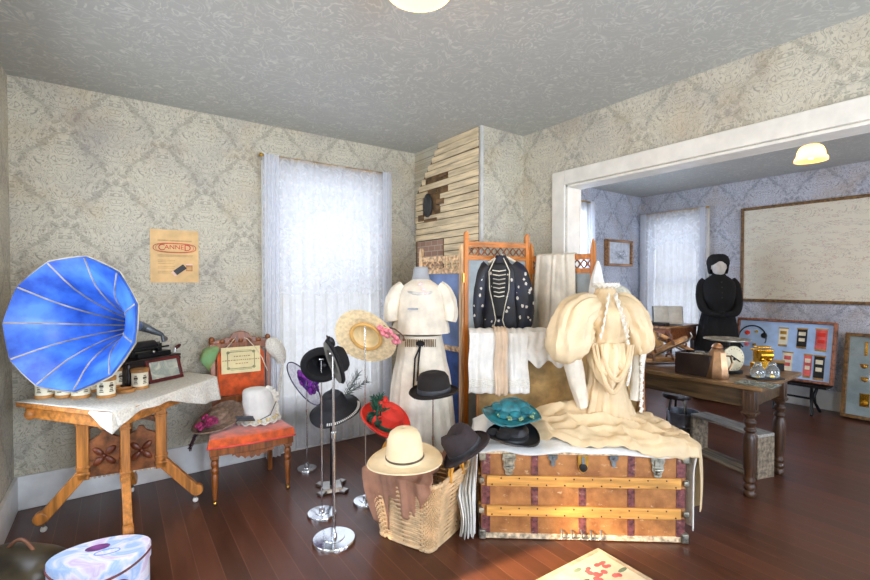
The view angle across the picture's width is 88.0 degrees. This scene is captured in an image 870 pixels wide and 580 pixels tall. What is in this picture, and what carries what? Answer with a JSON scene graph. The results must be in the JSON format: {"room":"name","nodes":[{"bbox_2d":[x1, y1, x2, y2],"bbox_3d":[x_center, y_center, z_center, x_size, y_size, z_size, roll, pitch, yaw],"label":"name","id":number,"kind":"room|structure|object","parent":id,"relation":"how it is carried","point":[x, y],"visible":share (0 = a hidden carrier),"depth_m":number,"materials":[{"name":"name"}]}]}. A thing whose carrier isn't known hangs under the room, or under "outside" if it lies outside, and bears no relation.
{"room":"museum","nodes":[
{"label":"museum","id":0,"kind":"room"},
{"bbox_2d":[0,62,13,502],"bbox_3d":[-1.090,0.073,0.463,0.150,2.750,5.710,-1,1,-35],"label":"wall","id":1,"kind":"structure","parent":0,"point":[6,393],"depth_m":2.69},
{"bbox_2d":[0,478,17,544],"bbox_3d":[-1.015,1.339,0.527,0.020,0.217,5.690,-1,1,-35],"label":"baseboard","id":2,"kind":"structure","parent":1,"relation":"attached to","point":[9,503],"depth_m":2.62,"materials":[{"name":"paint"}]},
{"bbox_2d":[7,75,640,476],"bbox_3d":[0.203,-0.010,4.957,7.442,2.750,0.150,-1,1,-35],"label":"wall","id":3,"kind":"structure","parent":0,"point":[91,173],"depth_m":3.31,"materials":[{"name":"beige paper"}]},
{"bbox_2d":[150,229,198,282],"bbox_3d":[-1.932,-0.250,3.348,0.313,0.390,0.012,-1,1,-35],"label":"wall sign","id":4,"kind":"object","parent":3,"relation":"attached to","point":[174,254],"visible":1,"depth_m":3.34,"materials":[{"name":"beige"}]},
{"bbox_2d":[172,264,192,275],"bbox_3d":[-1.893,-0.148,3.373,0.141,0.095,0.005,-1,1,-35],"label":"picture","id":5,"kind":"object","parent":4,"relation":"attached to","point":[177,269],"depth_m":3.38,"materials":[{"name":"beige paper"}]},
{"bbox_2d":[14,432,374,510],"bbox_3d":[-0.936,1.285,3.451,3.517,0.217,1.040,-1,1,-35],"label":"baseboard","id":6,"kind":"structure","parent":3,"relation":"attached to","point":[36,489],"depth_m":3.11,"materials":[{"name":"paint"}]},
{"bbox_2d":[261,160,262,349],"bbox_3d":[-0.982,-0.009,4.085,1.160,2.120,0.130,-1,1,-35],"label":"window","id":7,"kind":"structure","parent":3,"relation":"in","point":[261,160],"depth_m":3.70,"materials":[{"name":"white paint"}]},
{"bbox_2d":[259,152,391,458],"bbox_3d":[-0.912,0.122,3.980,1.220,2.462,0.117,-1,1,-35],"label":"lace curtain","id":8,"kind":"object","parent":7,"relation":"hanging from","point":[327,231],"visible":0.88,"depth_m":3.93,"materials":[{"name":"white fabric"}]},
{"bbox_2d":[604,239,632,266],"bbox_3d":[2.671,-0.534,6.547,0.620,0.380,0.070,-1,1,-35],"label":"framed drawing","id":9,"kind":"object","parent":3,"relation":"attached to","point":[616,252],"visible":1,"depth_m":6.53,"materials":[{"name":"brown wood"}]},
{"bbox_3d":[1.601,-0.063,5.905,1.200,2.160,0.130,-1,1,-35],"label":"window","id":10,"kind":"structure","parent":3,"relation":"in","visible":0},
{"bbox_2d":[581,200,594,267],"bbox_3d":[1.650,-0.071,5.783,1.220,2.242,0.117,-1,1,-35],"label":"lace curtain","id":11,"kind":"object","parent":10,"relation":"hanging from","point":[587,209],"visible":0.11,"depth_m":6.04,"materials":[{"name":"white fabric"}]},
{"bbox_2d":[0,0,869,196],"bbox_3d":[1.891,-1.390,2.536,7.442,0.100,6.010,-1,1,-35],"label":"ceiling","id":12,"kind":"structure","parent":0,"point":[380,73],"depth_m":2.58,"materials":[{"name":"plaster"}]},
{"bbox_2d":[390,0,448,11],"bbox_3d":[-0.056,-1.185,1.586,0.228,0.276,0.228,-1,1,-35],"label":"ceiling lamp","id":13,"kind":"object","parent":12,"relation":"hanging from","point":[409,5],"visible":1,"depth_m":1.68,"materials":[{"name":"white glass"}]},
{"bbox_2d":[794,143,828,163],"bbox_3d":[3.043,-1.203,3.646,0.219,0.316,0.219,-1,1,-35],"label":"ceiling lamp","id":14,"kind":"object","parent":12,"relation":"hanging from","point":[811,153],"visible":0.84,"depth_m":3.60,"materials":[{"name":"white glass"}]},
{"bbox_2d":[4,388,869,579],"bbox_3d":[1.891,1.459,2.589,7.442,0.100,6.010,-1,1,-35],"label":"floor","id":15,"kind":"structure","parent":0,"point":[811,521],"depth_m":2.66,"materials":[{"name":"wood"}]},
{"bbox_2d":[0,538,65,579],"bbox_3d":[-1.979,1.301,2.155,0.420,0.233,0.261,0,1,8],"label":"case","id":16,"kind":"object","parent":15,"relation":"on","point":[24,559],"visible":0.79,"depth_m":2.09,"materials":[{"name":"leather"}]},
{"bbox_2d":[43,534,151,579],"bbox_3d":[-1.559,1.317,2.101,0.413,0.203,0.257,0,1,-24],"label":"box","id":17,"kind":"object","parent":15,"relation":"on","point":[121,557],"visible":1,"depth_m":2.07,"materials":[{"name":"cardboard"}]},
{"bbox_2d":[16,398,203,534],"bbox_3d":[-1.954,1.016,2.905,0.795,0.775,0.989,0,1,12],"label":"table","id":18,"kind":"object","parent":15,"relation":"on","point":[106,453],"visible":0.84,"depth_m":2.70,"materials":[{"name":"brown wood"}]},
{"bbox_2d":[93,445,115,466],"bbox_3d":[-2.015,1.006,2.750,0.120,0.117,0.061,-1,1,-35],"label":"flower","id":19,"kind":"object","parent":18,"relation":"on","point":[103,455],"depth_m":2.74,"materials":[{"name":"brown wood"}]},
{"bbox_2d":[14,372,220,433],"bbox_3d":[-1.863,0.706,2.881,0.766,0.171,0.961,0,1,19],"label":"tablecloth","id":20,"kind":"object","parent":18,"relation":"on","point":[197,388],"visible":0.82,"depth_m":2.63,"materials":[{"name":"beige fabric"}]},
{"bbox_2d":[34,385,54,398],"bbox_3d":[-2.279,0.566,2.632,0.100,0.118,0.099,-1,1,-35],"label":"canister","id":21,"kind":"object","parent":20,"relation":"on","point":[40,393],"visible":0.34,"depth_m":2.59,"materials":[{"name":"white ceramic"}]},
{"bbox_2d":[54,391,70,398],"bbox_3d":[-2.171,0.575,2.644,0.100,0.100,0.099,-1,1,-35],"label":"canister","id":22,"kind":"object","parent":20,"relation":"on","point":[58,395],"visible":0.16,"depth_m":2.60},
{"bbox_2d":[70,387,91,398],"bbox_3d":[-2.069,0.566,2.632,0.100,0.118,0.099,-1,1,-35],"label":"canister","id":23,"kind":"object","parent":20,"relation":"on","point":[86,393],"visible":0.32,"depth_m":2.60,"materials":[{"name":"white ceramic"}]},
{"bbox_2d":[2,255,180,392],"bbox_3d":[-1.851,0.212,2.791,0.700,0.818,1.010,0,1,20],"label":"horn phonograph","id":24,"kind":"object","parent":20,"relation":"on","point":[71,324],"visible":0.93,"depth_m":2.52,"materials":[{"name":"blue metal"}]},
{"bbox_2d":[91,385,96,392],"bbox_3d":[-2.108,0.568,2.776,0.100,0.110,0.099,-1,1,-35],"label":"canister","id":25,"kind":"object","parent":20,"relation":"on","point":[94,388],"visible":0.15,"depth_m":2.74,"materials":[{"name":"white ceramic"}]},
{"bbox_2d":[96,375,116,398],"bbox_3d":[-1.928,0.566,2.643,0.100,0.118,0.099,-1,1,-35],"label":"canister","id":26,"kind":"object","parent":20,"relation":"on","point":[107,388],"visible":0.79,"depth_m":2.61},
{"bbox_2d":[99,382,113,392],"bbox_3d":[-1.904,0.565,2.638,0.044,0.052,0.093,0,1,14],"label":"print","id":27,"kind":"object","parent":26,"relation":"on","point":[104,387],"depth_m":2.61},
{"bbox_2d":[115,367,122,387],"bbox_3d":[-2.051,0.558,2.896,0.100,0.125,0.099,-1,1,-35],"label":"canister","id":28,"kind":"object","parent":20,"relation":"on","point":[118,374],"visible":0.26,"depth_m":2.87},
{"bbox_2d":[116,386,135,393],"bbox_3d":[-1.896,0.613,2.765,0.102,0.020,0.101,-1,1,-35],"label":"lid","id":29,"kind":"object","parent":20,"relation":"on","point":[122,389],"visible":0.98,"depth_m":2.75,"materials":[{"name":"brown wood"}]},
{"bbox_2d":[130,367,148,389],"bbox_3d":[-1.870,0.559,2.855,0.100,0.125,0.099,-1,1,-35],"label":"canister","id":30,"kind":"object","parent":20,"relation":"on","point":[139,375],"visible":0.96,"depth_m":2.82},
{"bbox_2d":[134,375,148,383],"bbox_3d":[-1.845,0.561,2.849,0.044,0.052,0.093,0,1,14],"label":"print","id":31,"kind":"object","parent":30,"relation":"on","point":[138,379],"depth_m":2.82},
{"bbox_2d":[145,355,183,383],"bbox_3d":[-1.855,0.540,3.089,0.060,0.156,0.250,0,1,22],"label":"framed print","id":32,"kind":"object","parent":20,"relation":"on","point":[165,368],"visible":0.97,"depth_m":3.08,"materials":[{"name":"white paper"}]},
{"bbox_2d":[130,440,151,460],"bbox_3d":[-1.846,1.004,2.837,0.120,0.117,0.061,-1,1,-35],"label":"flower","id":33,"kind":"object","parent":18,"relation":"on","point":[140,450],"depth_m":2.82,"materials":[{"name":"brown wood"}]},
{"bbox_2d":[207,331,295,505],"bbox_3d":[-1.339,0.857,3.276,0.621,1.079,0.633,-1,1,-31],"label":"chair","id":34,"kind":"object","parent":15,"relation":"on","point":[237,440],"depth_m":3.17,"materials":[{"name":"orange fabric"}]},
{"bbox_2d":[200,346,218,371],"bbox_3d":[-1.679,0.522,3.363,0.130,0.210,0.106,-1,1,-31],"label":"bonnet","id":35,"kind":"object","parent":34,"relation":"hanging from","point":[208,356],"visible":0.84,"depth_m":3.33,"materials":[{"name":"fabric"}]},
{"bbox_2d":[187,400,254,450],"bbox_3d":[-1.474,0.931,3.118,0.418,0.285,0.256,0,1,-25],"label":"hat","id":36,"kind":"object","parent":34,"relation":"on","point":[225,414],"visible":1,"depth_m":3.07,"materials":[{"name":"brown fabric"}]},
{"bbox_2d":[221,337,267,374],"bbox_3d":[-1.457,0.496,3.445,0.326,0.262,0.086,-1,1,-31],"label":"placard","id":37,"kind":"object","parent":34,"relation":"hanging from","point":[247,358],"visible":1,"depth_m":3.42,"materials":[{"name":"paper"}]},
{"bbox_2d":[236,385,280,426],"bbox_3d":[-1.271,0.817,3.249,0.310,0.257,0.310,-1,1,-31],"label":"bonnet","id":38,"kind":"object","parent":34,"relation":"on","point":[259,402],"visible":0.91,"depth_m":3.17,"materials":[{"name":"fabric"}]},
{"bbox_2d":[297,380,316,473],"bbox_3d":[-0.990,0.975,3.478,0.150,0.835,0.150,-1,1,-35],"label":"stand","id":39,"kind":"object","parent":15,"relation":"on","point":[307,468],"visible":0.79,"depth_m":3.47,"materials":[{"name":"silver metal"}]},
{"bbox_2d":[286,362,320,405],"bbox_3d":[-0.979,0.707,3.403,0.399,0.355,0.215,1,1,44],"label":"hat","id":40,"kind":"object","parent":39,"relation":"on","point":[312,387],"visible":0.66,"depth_m":3.41,"materials":[{"name":"purple fabric"}]},
{"bbox_2d":[307,356,336,522],"bbox_3d":[-0.706,0.908,2.805,0.180,0.995,0.180,-1,1,-35],"label":"stand","id":41,"kind":"object","parent":15,"relation":"on","point":[323,513],"visible":0.95,"depth_m":2.80,"materials":[{"name":"silver metal"}]},
{"bbox_2d":[300,347,331,382],"bbox_3d":[-0.683,0.455,2.744,0.208,0.233,0.214,1,1,28],"label":"felt hat","id":42,"kind":"object","parent":41,"relation":"on","point":[310,366],"visible":0.63,"depth_m":2.75,"materials":[{"name":"black fabric"}]},
{"bbox_2d":[316,388,348,496],"bbox_3d":[-0.724,1.043,3.160,0.216,0.708,0.216,0,1,-18],"label":"stand","id":43,"kind":"object","parent":15,"relation":"on","point":[327,485],"visible":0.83,"depth_m":3.15,"materials":[{"name":"metal"}]},
{"bbox_2d":[309,369,368,428],"bbox_3d":[-0.673,0.732,3.118,0.340,0.355,0.364,1,1,27],"label":"hat","id":44,"kind":"object","parent":43,"relation":"on","point":[348,405],"visible":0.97,"depth_m":3.02,"materials":[{"name":"black fabric"}]},
{"bbox_2d":[312,353,355,553],"bbox_3d":[-0.568,0.873,2.522,0.240,1.075,0.240,-1,1,-35],"label":"stand","id":45,"kind":"object","parent":15,"relation":"on","point":[334,539],"visible":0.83,"depth_m":2.51,"materials":[{"name":"silver metal"}]},
{"bbox_2d":[323,335,349,383],"bbox_3d":[-0.551,0.383,2.473,0.148,0.274,0.151,0,1,14],"label":"hat","id":46,"kind":"object","parent":45,"relation":"on","point":[341,359],"visible":0.99,"depth_m":2.45,"materials":[{"name":"black fabric"}]},
{"bbox_2d":[353,326,368,508],"bbox_3d":[-0.458,0.795,2.956,0.160,1.215,0.160,-1,1,-35],"label":"stand","id":47,"kind":"object","parent":15,"relation":"on","point":[360,502],"visible":0.51,"depth_m":2.95,"materials":[{"name":"silver metal"}]},
{"bbox_2d":[335,310,404,360],"bbox_3d":[-0.415,0.302,2.938,0.460,0.358,0.190,0,1,11],"label":"straw hat","id":48,"kind":"object","parent":47,"relation":"on","point":[381,342],"visible":0.99,"depth_m":2.94,"materials":[{"name":"beige wicker"}]},
{"bbox_2d":[412,267,429,279],"bbox_3d":[-0.097,0.619,3.132,0.300,1.560,0.300,0,1,0],"label":"dress form","id":49,"kind":"object","parent":15,"relation":"on","point":[419,272],"visible":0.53,"depth_m":3.08,"materials":[{"name":"white fabric"}]},
{"bbox_2d":[387,334,454,483],"bbox_3d":[-0.096,0.795,3.136,0.554,0.969,0.488,0,1,0],"label":"skirt","id":50,"kind":"object","parent":49,"relation":"attached to","point":[415,355],"visible":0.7,"depth_m":2.99,"materials":[{"name":"beige fabric"}]},
{"bbox_2d":[384,279,457,334],"bbox_3d":[-0.096,0.111,3.120,0.510,0.370,0.282,0,1,0],"label":"blouse","id":51,"kind":"object","parent":49,"relation":"attached to","point":[418,306],"visible":1,"depth_m":3.03,"materials":[{"name":"beige fabric"}]},
{"bbox_2d":[374,440,470,553],"bbox_3d":[-0.087,1.167,2.631,0.505,0.492,0.459,1,1,32],"label":"wicker basket","id":52,"kind":"object","parent":15,"relation":"on","point":[437,520],"visible":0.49,"depth_m":2.47,"materials":[{"name":"yellow wicker"}]},
{"bbox_2d":[362,464,440,529],"bbox_3d":[-0.117,1.137,2.594,0.461,0.426,0.413,1,1,32],"label":"garment","id":53,"kind":"object","parent":52,"relation":"in","point":[410,487],"visible":0.56,"depth_m":2.44,"materials":[{"name":"fabric"}]},
{"bbox_2d":[367,425,442,475],"bbox_3d":[-0.159,0.817,2.379,0.403,0.193,0.388,-1,1,-39],"label":"felt hat","id":54,"kind":"object","parent":52,"relation":"on","point":[405,453],"visible":1,"depth_m":2.31,"materials":[{"name":"beige fabric"}]},
{"bbox_2d":[440,450,464,471],"bbox_3d":[0.095,0.998,2.619,0.119,0.130,0.164,1,1,32],"label":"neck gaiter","id":55,"kind":"object","parent":52,"relation":"in","point":[443,453],"visible":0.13,"depth_m":2.59,"materials":[{"name":"brown fabric"}]},
{"bbox_2d":[441,422,489,468],"bbox_3d":[0.162,0.832,2.420,0.247,0.238,0.314,-1,1,-30],"label":"hat","id":56,"kind":"object","parent":52,"relation":"on","point":[461,443],"visible":1,"depth_m":2.34,"materials":[{"name":"fabric"}]},
{"bbox_2d":[432,400,433,482],"bbox_3d":[-0.013,0.982,2.855,0.150,0.845,0.150,-1,1,-35],"label":"stand","id":57,"kind":"object","parent":15,"relation":"on","point":[432,400],"visible":0.08,"depth_m":2.85,"materials":[{"name":"silver metal"}]},
{"bbox_2d":[409,370,458,399],"bbox_3d":[-0.007,0.578,2.798,0.313,0.152,0.313,0,1,2],"label":"hat","id":58,"kind":"object","parent":57,"relation":"on","point":[431,384],"visible":1,"depth_m":2.72,"materials":[{"name":"fabric"}]},
{"bbox_2d":[419,231,595,427],"bbox_3d":[0.492,0.479,3.425,1.354,1.830,0.368,0,1,13],"label":"folding screen","id":59,"kind":"object","parent":15,"relation":"on","point":[461,281],"visible":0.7,"depth_m":3.35,"materials":[{"name":"brown wood"}]},
{"bbox_2d":[488,250,515,263],"bbox_3d":[0.507,-0.254,3.388,0.210,0.111,0.082,0,1,14],"label":"hanger","id":60,"kind":"object","parent":59,"relation":"hanging from","point":[509,258],"visible":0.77,"depth_m":3.35,"materials":[{"name":"plastic"}]},
{"bbox_2d":[473,255,533,328],"bbox_3d":[0.483,0.041,3.346,0.502,0.596,0.118,0,1,14],"label":"jacket","id":61,"kind":"object","parent":60,"relation":"hanging from","point":[503,296],"visible":0.9,"depth_m":3.30,"materials":[{"name":"black fabric"}]},
{"bbox_2d":[531,252,576,327],"bbox_3d":[0.888,0.042,3.363,0.073,0.632,0.400,-1,1,-44],"label":"white petticoat","id":62,"kind":"object","parent":59,"relation":"hanging from","point":[554,277],"visible":0.69,"depth_m":3.37,"materials":[{"name":"beige fabric"}]},
{"bbox_2d":[589,261,603,293],"bbox_3d":[1.117,-0.020,3.090,0.120,0.360,0.097,0,1,0],"label":"cloth","id":63,"kind":"object","parent":59,"relation":"hanging from","point":[597,276],"visible":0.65,"depth_m":3.07,"materials":[{"name":"fabric"}]},
{"bbox_2d":[476,355,689,543],"bbox_3d":[0.842,0.850,2.853,1.161,1.100,0.718,0,1,2],"label":"trunk","id":64,"kind":"object","parent":15,"relation":"on","point":[561,496],"visible":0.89,"depth_m":2.53,"materials":[{"name":"wood"}]},
{"bbox_2d":[468,328,494,393],"bbox_3d":[0.339,0.484,3.135,0.221,0.439,0.210,0,1,2],"label":"white bloomers","id":65,"kind":"object","parent":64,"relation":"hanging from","point":[481,373],"visible":0.91,"depth_m":3.06,"materials":[{"name":"fabric"}]},
{"bbox_2d":[493,326,507,395],"bbox_3d":[0.450,0.483,3.121,0.094,0.461,0.204,0,1,2],"label":"stocking","id":66,"kind":"object","parent":64,"relation":"hanging from","point":[501,334],"visible":1,"depth_m":3.04,"materials":[{"name":"fabric"}]},
{"bbox_2d":[507,328,529,393],"bbox_3d":[0.561,0.484,3.128,0.166,0.439,0.205,0,1,2],"label":"white bloomers","id":67,"kind":"object","parent":64,"relation":"hanging from","point":[517,365],"visible":0.99,"depth_m":3.05,"materials":[{"name":"fabric"}]},
{"bbox_2d":[525,327,563,367],"bbox_3d":[0.761,0.392,3.112,0.288,0.266,0.204,0,1,2],"label":"blouse","id":68,"kind":"object","parent":64,"relation":"hanging from","point":[537,354],"visible":0.57,"depth_m":3.04,"materials":[{"name":"fabric"}]},
{"bbox_2d":[456,414,696,539],"bbox_3d":[0.791,1.083,2.757,1.340,0.624,0.558,0,1,2],"label":"sheet","id":69,"kind":"object","parent":64,"relation":"on","point":[466,495],"visible":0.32,"depth_m":2.53,"materials":[{"name":"fabric"}]},
{"bbox_2d":[486,423,539,447],"bbox_3d":[0.433,0.791,2.500,0.341,0.107,0.256,-1,1,-40],"label":"hat","id":70,"kind":"object","parent":69,"relation":"on","point":[526,435],"visible":0.8,"depth_m":2.43,"materials":[{"name":"fabric"}]},
{"bbox_2d":[483,397,540,426],"bbox_3d":[0.447,0.688,2.620,0.339,0.116,0.335,0,1,9],"label":"hat","id":71,"kind":"object","parent":70,"relation":"on","point":[510,411],"visible":1,"depth_m":2.54,"materials":[{"name":"teal fabric"}]},
{"bbox_2d":[545,282,654,418],"bbox_3d":[1.009,0.661,2.777,0.682,1.416,0.308,0,1,-9],"label":"dress","id":72,"kind":"object","parent":64,"relation":"on","point":[614,330],"visible":0.98,"depth_m":2.69,"materials":[{"name":"beige fabric"}]},
{"bbox_2d":[616,286,630,293],"bbox_3d":[1.230,0.061,2.980,0.152,0.183,0.130,0,1,0],"label":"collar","id":73,"kind":"object","parent":72,"relation":"on","point":[620,289],"visible":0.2,"depth_m":2.94,"materials":[{"name":"white fabric"}]},
{"bbox_2d":[530,400,702,511],"bbox_3d":[1.004,0.990,2.745,1.031,0.608,0.557,0,1,2],"label":"cloth","id":74,"kind":"object","parent":64,"relation":"on","point":[646,433],"visible":0.65,"depth_m":2.59,"materials":[{"name":"fabric"}]},
{"bbox_2d":[536,548,652,579],"bbox_3d":[0.535,1.421,1.616,1.529,0.012,1.044,-1,1,-35],"label":"floral rug","id":75,"kind":"object","parent":15,"relation":"on","point":[597,564],"visible":1,"depth_m":2.25,"materials":[{"name":"beige fabric"}]},
{"bbox_2d":[651,320,697,352],"bbox_3d":[2.945,0.894,6.081,0.740,0.900,0.840,-1,1,-35],"label":"writing desk","id":76,"kind":"object","parent":15,"relation":"on","point":[677,331],"visible":0.12,"depth_m":5.70,"materials":[{"name":"brown wood"}]},
{"bbox_2d":[652,322,669,325],"bbox_3d":[2.821,0.430,5.728,0.130,0.040,0.260,-1,1,-41],"label":"tray","id":77,"kind":"object","parent":76,"relation":"on","point":[653,323],"visible":0.56,"depth_m":5.66,"materials":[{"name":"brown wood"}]},
{"bbox_2d":[652,306,683,325],"bbox_3d":[2.989,0.329,5.794,0.360,0.253,0.147,0,1,17],"label":"open book","id":78,"kind":"object","parent":76,"relation":"on","point":[673,315],"visible":0.87,"depth_m":5.75,"materials":[{"name":"white paper"}]},
{"bbox_2d":[662,391,691,420],"bbox_3d":[2.257,1.171,4.195,0.251,0.420,0.263,-1,1,-35],"label":"stool","id":79,"kind":"object","parent":15,"relation":"on","point":[671,396],"visible":0.59,"depth_m":4.13,"materials":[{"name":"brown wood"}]},
{"bbox_2d":[666,395,698,436],"bbox_3d":[2.263,1.151,4.110,0.272,0.460,0.272,-1,1,-35],"label":"bucket","id":80,"kind":"object","parent":15,"relation":"on","point":[677,417],"visible":0.37,"depth_m":4.04,"materials":[{"name":"grey metal"}]},
{"bbox_2d":[694,254,742,399],"bbox_3d":[3.534,0.440,5.632,0.618,1.785,0.569,0,1,20],"label":"mannequin","id":81,"kind":"object","parent":15,"relation":"on","point":[719,298],"visible":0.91,"depth_m":5.50},
{"bbox_2d":[645,354,801,498],"bbox_3d":[1.937,1.002,3.892,0.850,0.765,1.750,-1,1,-37],"label":"table","id":82,"kind":"object","parent":15,"relation":"on","point":[664,378],"visible":0.42,"depth_m":3.26,"materials":[{"name":"brown wood"}]},
{"bbox_2d":[653,328,663,353],"bbox_3d":[2.134,0.485,4.433,0.211,0.247,0.318,1,1,32],"label":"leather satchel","id":83,"kind":"object","parent":82,"relation":"on","point":[658,343],"visible":0.19,"depth_m":4.33,"materials":[{"name":"brown leather"}]},
{"bbox_2d":[645,352,674,364],"bbox_3d":[1.891,0.563,3.700,0.458,0.099,0.108,0,1,-9],"label":"skate","id":84,"kind":"object","parent":82,"relation":"on","point":[649,361],"visible":0.66,"depth_m":3.67,"materials":[{"name":"brown wood"}]},
{"bbox_2d":[646,332,692,357],"bbox_3d":[2.004,0.486,3.878,0.427,0.250,0.108,0,1,0],"label":"skate","id":85,"kind":"object","parent":82,"relation":"on","point":[675,343],"visible":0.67,"depth_m":3.86,"materials":[{"name":"brown wood"}]},
{"bbox_2d":[657,333,692,349],"bbox_3d":[2.156,0.484,3.982,0.407,0.209,0.108,0,1,-7],"label":"skate","id":86,"kind":"object","parent":82,"relation":"on","point":[665,337],"visible":0.56,"depth_m":3.95,"materials":[{"name":"brown wood"}]},
{"bbox_2d":[675,349,710,376],"bbox_3d":[1.974,0.548,3.393,0.202,0.160,0.240,-1,1,-41],"label":"box","id":87,"kind":"object","parent":82,"relation":"on","point":[688,363],"visible":0.74,"depth_m":3.33,"materials":[{"name":"brown wood"}]},
{"bbox_2d":[706,343,732,379],"bbox_3d":[2.052,0.507,3.250,0.172,0.248,0.159,1,1,32],"label":"jug","id":88,"kind":"object","parent":82,"relation":"on","point":[718,368],"visible":0.97,"depth_m":3.21,"materials":[{"name":"brown metal"}]},
{"bbox_2d":[703,336,751,373],"bbox_3d":[2.211,0.498,3.419,0.310,0.260,0.308,0,1,-11],"label":"scale","id":89,"kind":"object","parent":82,"relation":"on","point":[737,355],"visible":0.82,"depth_m":3.38,"materials":[{"name":"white metal"}]},
{"bbox_2d":[734,379,781,388],"bbox_3d":[2.174,0.632,3.035,0.170,0.006,0.220,-1,1,-37],"label":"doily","id":90,"kind":"object","parent":82,"relation":"on","point":[743,381],"visible":1,"depth_m":3.03,"materials":[{"name":"white fabric"}]},
{"bbox_2d":[750,346,773,369],"bbox_3d":[2.561,0.533,3.519,0.130,0.186,0.107,0,1,0],"label":"ornament","id":91,"kind":"object","parent":82,"relation":"on","point":[763,354],"visible":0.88,"depth_m":3.49,"materials":[{"name":"metal"}]},
{"bbox_2d":[745,362,784,379],"bbox_3d":[2.358,0.571,3.219,0.200,0.119,0.120,0,1,0],"label":"inkwell","id":92,"kind":"object","parent":82,"relation":"on","point":[771,372],"visible":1,"depth_m":3.19,"materials":[{"name":"clear glass"}]},
{"bbox_2d":[745,375,784,379],"bbox_3d":[2.358,0.625,3.220,0.200,0.010,0.120,0,1,0],"label":"tray","id":93,"kind":"object","parent":82,"relation":"on","point":[758,377],"depth_m":3.18,"materials":[{"name":"black paint"}]},
{"bbox_2d":[772,359,784,370],"bbox_3d":[2.694,0.592,3.549,0.100,0.067,0.140,1,1,38],"label":"box","id":94,"kind":"object","parent":82,"relation":"on","point":[780,363],"visible":0.46,"depth_m":3.49,"materials":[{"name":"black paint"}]},
{"bbox_2d":[691,412,774,479],"bbox_3d":[2.361,1.225,3.611,0.170,0.330,0.580,0,1,-18],"label":"bench","id":95,"kind":"object","parent":15,"relation":"on","point":[699,421],"visible":0.83,"depth_m":3.56,"materials":[{"name":"wood"}]},
{"bbox_2d":[772,380,832,415],"bbox_3d":[4.058,1.194,5.084,0.300,0.334,0.620,-1,1,-35],"label":"iron stand","id":96,"kind":"object","parent":15,"relation":"on","point":[812,397],"visible":0.55,"depth_m":4.94,"materials":[{"name":"black metal"}]},
{"bbox_2d":[737,317,838,386],"bbox_3d":[4.011,0.683,5.207,0.208,0.678,0.950,-1,1,-35],"label":"display","id":97,"kind":"object","parent":96,"relation":"on","point":[809,348],"visible":0.76,"depth_m":5.08,"materials":[{"name":"blue fabric"}]},
{"bbox_2d":[840,332,869,420],"bbox_3d":[4.652,0.917,4.593,0.224,0.897,0.740,-1,1,-35],"label":"case","id":98,"kind":"object","parent":15,"relation":"on","point":[855,395],"visible":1,"depth_m":4.81,"materials":[{"name":"metal"}]},
{"bbox_2d":[415,126,523,269],"bbox_3d":[0.279,0.002,4.295,0.531,2.750,1.020,-1,1,-35],"label":"wall","id":99,"kind":"structure","parent":0,"point":[447,171],"depth_m":3.96,"materials":[{"name":"wood"}]},
{"bbox_2d":[479,125,483,254],"bbox_3d":[0.385,0.012,3.756,0.024,2.750,0.024,-1,1,-35],"label":"trim","id":100,"kind":"structure","parent":99,"relation":"attached to","point":[481,127],"depth_m":3.73,"materials":[{"name":"wood"}]},
{"bbox_2d":[523,12,869,265],"bbox_3d":[1.908,0.034,2.575,0.150,2.750,5.710,-1,1,-35],"label":"wall","id":101,"kind":"structure","parent":0,"point":[830,65],"depth_m":2.77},
{"bbox_2d":[552,95,869,267],"bbox_3d":[2.016,0.237,2.423,0.192,2.350,3.370,-1,1,-35],"label":"trim","id":102,"kind":"structure","parent":101,"relation":"attached to","point":[566,198],"depth_m":2.80,"materials":[{"name":"white paint"}]},
{"bbox_2d":[641,161,869,392],"bbox_3d":[4.871,-0.004,4.663,0.150,2.750,5.710,-1,1,-35],"label":"wall","id":103,"kind":"structure","parent":0,"point":[725,202],"depth_m":5.51,"materials":[{"name":"blue paper"}]},
{"bbox_2d":[662,209,709,355],"bbox_3d":[3.501,-0.055,6.553,0.130,2.120,0.940,-1,1,-35],"label":"window","id":104,"kind":"structure","parent":103,"relation":"in","point":[708,209],"depth_m":6.12,"materials":[{"name":"white paint"}]},
{"bbox_2d":[640,206,708,354],"bbox_3d":[3.406,-0.102,6.473,0.117,2.077,0.974,-1,1,-35],"label":"lace curtain","id":105,"kind":"object","parent":104,"relation":"hanging from","point":[673,244],"visible":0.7,"depth_m":6.47,"materials":[{"name":"white fabric"}]},
{"bbox_2d":[740,194,869,304],"bbox_3d":[4.500,-0.436,5.020,0.030,1.190,1.935,-1,1,-35],"label":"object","id":106,"kind":"object","parent":103,"relation":"attached to","point":[813,251],"visible":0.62,"depth_m":5.24,"materials":[{"name":"paper"}]},
{"bbox_2d":[786,385,840,411],"bbox_3d":[3.397,1.281,3.648,3.455,0.217,5.710,-1,1,-35],"label":"baseboard","id":107,"kind":"structure","parent":103,"relation":"attached to","point":[827,400],"depth_m":5.18,"materials":[{"name":"paint"}]},
{"bbox_3d":[-0.311,1.097,2.865,0.170,0.615,0.170,-1,1,-35],"label":"stand","id":108,"kind":"object","parent":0,"visible":0},
{"bbox_2d":[360,392,409,437],"bbox_3d":[-0.300,0.765,2.792,0.342,0.279,0.266,-1,1,-41],"label":"felt hat","id":109,"kind":"object","parent":108,"relation":"on","point":[381,415],"visible":0.98,"depth_m":2.71,"materials":[{"name":"red fabric"}]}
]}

